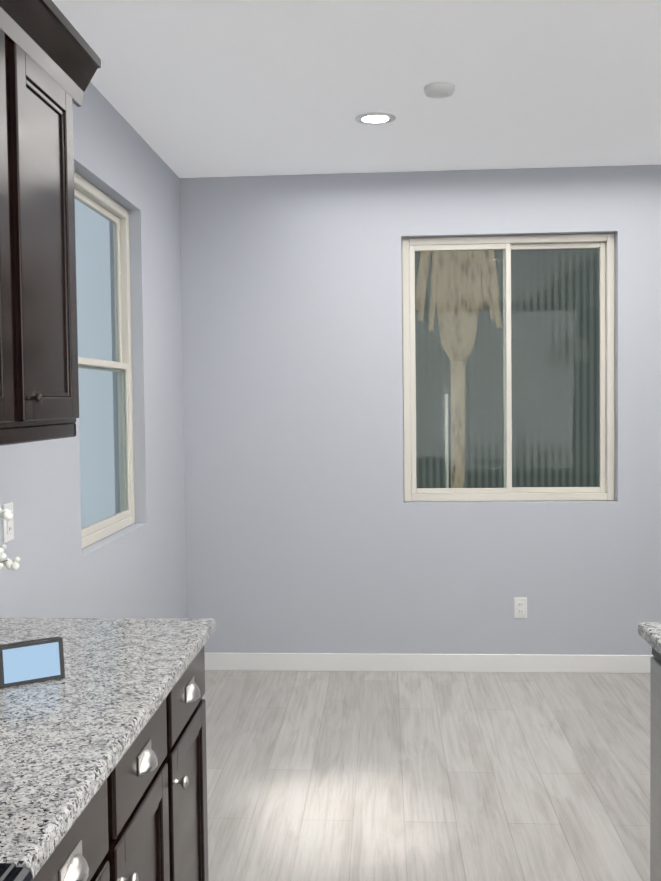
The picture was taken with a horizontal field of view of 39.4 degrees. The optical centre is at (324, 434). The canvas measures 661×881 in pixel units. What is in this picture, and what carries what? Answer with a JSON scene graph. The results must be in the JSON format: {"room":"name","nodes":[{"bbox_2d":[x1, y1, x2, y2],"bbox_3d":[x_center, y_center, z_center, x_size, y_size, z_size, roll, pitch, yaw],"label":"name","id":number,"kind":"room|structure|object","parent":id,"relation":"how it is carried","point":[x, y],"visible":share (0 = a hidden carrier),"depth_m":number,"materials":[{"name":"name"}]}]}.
{"room":"kitchen","nodes":[
{"label":"kitchen","id":0,"kind":"room"},
{"bbox_2d":[0,82,186,617],"bbox_3d":[-1.117,0.105,1.264,0.158,2.770,8.210,-1,2,4],"label":"wall","id":1,"kind":"structure","parent":0,"point":[137,569],"depth_m":4.24,"materials":[{"name":"grey paint"}]},
{"bbox_2d":[2,502,13,542],"bbox_3d":[-0.943,0.261,2.758,0.008,0.114,0.070,-1,2,4],"label":"outlet","id":2,"kind":"object","parent":1,"relation":"attached to","point":[8,531],"visible":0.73,"depth_m":2.75,"materials":[{"name":"white plastic"}]},
{"bbox_2d":[0,0,27,435],"bbox_3d":[-0.875,-0.509,1.668,0.280,1.020,0.898,-1,2,4],"label":"upper cabinet","id":3,"kind":"object","parent":1,"relation":"attached to","point":[13,306],"depth_m":2.13,"materials":[{"name":"brown wood"}]},
{"bbox_2d":[20,0,83,431],"bbox_3d":[-0.832,-0.535,2.340,0.280,1.020,0.449,-1,2,4],"label":"upper cabinet","id":4,"kind":"object","parent":1,"relation":"attached to","point":[50,62],"depth_m":2.34,"materials":[{"name":"brown wood"}]},
{"bbox_2d":[74,171,134,548],"bbox_3d":[-0.965,-0.297,3.881,0.060,1.466,0.936,-1,2,4],"label":"window","id":5,"kind":"structure","parent":1,"relation":"in","point":[94,198],"depth_m":4.26,"materials":[{"name":"beige plastic"}]},
{"bbox_2d":[52,0,660,177],"bbox_3d":[1.790,-1.357,1.020,6.020,0.100,8.210,-1,2,4],"label":"ceiling","id":6,"kind":"structure","parent":0,"point":[205,88],"depth_m":3.62,"materials":[{"name":"white paint"}]},
{"bbox_2d":[355,112,395,124],"bbox_3d":[0.225,-1.400,4.092,0.180,0.008,0.180,-1,2,4],"label":"recessed light","id":7,"kind":"object","parent":6,"relation":"in","point":[374,118],"visible":1,"depth_m":4.09,"materials":[{"name":"white plastic"}]},
{"bbox_2d":[424,82,454,97],"bbox_3d":[0.460,-1.376,3.697,0.124,0.034,0.124,-1,2,4],"label":"smoke detector","id":8,"kind":"object","parent":6,"relation":"attached to","point":[439,89],"visible":1,"depth_m":3.66,"materials":[{"name":"white plastic"}]},
{"bbox_2d":[179,165,660,654],"bbox_3d":[1.029,-0.070,5.160,3.940,2.770,0.150,-1,2,4],"label":"wall","id":9,"kind":"structure","parent":0,"point":[309,529],"depth_m":5.13,"materials":[{"name":"grey paint"}]},
{"bbox_2d":[204,652,652,672],"bbox_3d":[1.040,1.268,5.129,3.638,0.100,0.012,-1,2,4],"label":"baseboard","id":10,"kind":"structure","parent":9,"relation":"attached to","point":[546,663],"depth_m":5.13,"materials":[{"name":"white wood"}]},
{"bbox_2d":[401,233,614,501],"bbox_3d":[1.021,-0.367,5.159,1.166,1.471,0.060,-1,2,4],"label":"sliding window","id":11,"kind":"structure","parent":9,"relation":"in","point":[605,245],"depth_m":5.15,"materials":[{"name":"beige plastic"}]},
{"bbox_2d":[514,598,526,617],"bbox_3d":[1.086,0.957,5.117,0.070,0.114,0.008,-1,2,4],"label":"electrical outlet","id":12,"kind":"object","parent":9,"relation":"attached to","point":[520,607],"visible":1,"depth_m":5.11,"materials":[{"name":"white plastic"}]},
{"bbox_2d":[202,670,649,880],"bbox_3d":[1.825,1.491,1.128,6.020,0.060,8.210,-1,2,4],"label":"floor","id":13,"kind":"structure","parent":0,"point":[403,776],"depth_m":3.73,"materials":[{"name":"grey wood"}]},
{"bbox_2d":[0,863,32,880],"bbox_3d":[-0.691,0.888,0.871,0.724,1.224,0.755,-1,2,4],"label":"range","id":14,"kind":"object","parent":13,"relation":"on","point":[11,872],"visible":0.96,"depth_m":1.19,"materials":[{"name":"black metal"}]},
{"bbox_2d":[40,694,179,880],"bbox_3d":[-0.690,1.031,1.716,0.615,0.875,0.898,-1,2,4],"label":"base cabinet","id":15,"kind":"object","parent":13,"relation":"on","point":[132,831],"depth_m":1.86,"materials":[{"name":"brown wood"}]},
{"bbox_2d":[0,618,215,880],"bbox_3d":[-0.669,0.564,1.936,0.637,0.040,1.376,-1,2,4],"label":"countertop","id":16,"kind":"structure","parent":15,"relation":"on","point":[63,740],"depth_m":1.81,"materials":[{"name":"grey stone"}]},
{"bbox_2d":[0,508,19,569],"bbox_3d":[-0.792,0.324,1.672,0.380,0.461,0.511,-1,2,4],"label":"flowers","id":17,"kind":"object","parent":16,"relation":"on","point":[7,515],"visible":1,"depth_m":1.85,"materials":[{"name":"white plant"}]},
{"bbox_2d":[0,636,64,687],"bbox_3d":[-0.655,0.497,2.043,0.140,0.085,0.076,-2,3,-31],"label":"smart display","id":18,"kind":"object","parent":16,"relation":"on","point":[30,661],"visible":1,"depth_m":2.02,"materials":[{"name":"black plastic"}]},
{"bbox_2d":[176,653,208,880],"bbox_3d":[-0.646,1.004,2.394,0.615,0.875,0.461,-1,2,4],"label":"base cabinet","id":19,"kind":"object","parent":13,"relation":"on","point":[191,759],"depth_m":2.42,"materials":[{"name":"brown wood"}]},
{"bbox_2d":[639,634,660,880],"bbox_3d":[1.462,1.058,0.326,1.512,0.876,4.258,-1,2,4],"label":"kitchen island","id":20,"kind":"object","parent":13,"relation":"on","point":[655,661],"depth_m":2.41,"materials":[{"name":"grey wood"}]},
{"bbox_2d":[638,622,660,649],"bbox_3d":[1.481,0.619,0.309,1.544,0.078,4.300,-1,2,4],"label":"island countertop","id":21,"kind":"structure","parent":20,"relation":"on","point":[651,631],"depth_m":2.41,"materials":[{"name":"grey stone"}]},
{"label":"outside","id":22,"kind":"structure","parent":0,"visible":0},
{"bbox_2d":[74,198,114,527],"bbox_3d":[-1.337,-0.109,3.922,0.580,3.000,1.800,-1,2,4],"label":"window glass","id":23,"kind":"object","parent":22,"point":[87,419],"depth_m":4.75,"materials":[{"name":"grey"}]},
{"bbox_2d":[415,248,599,487],"bbox_3d":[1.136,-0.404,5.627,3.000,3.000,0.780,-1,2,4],"label":"window glass","id":24,"kind":"object","parent":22,"point":[531,390],"depth_m":5.95,"materials":[{"name":"black"}]}
]}

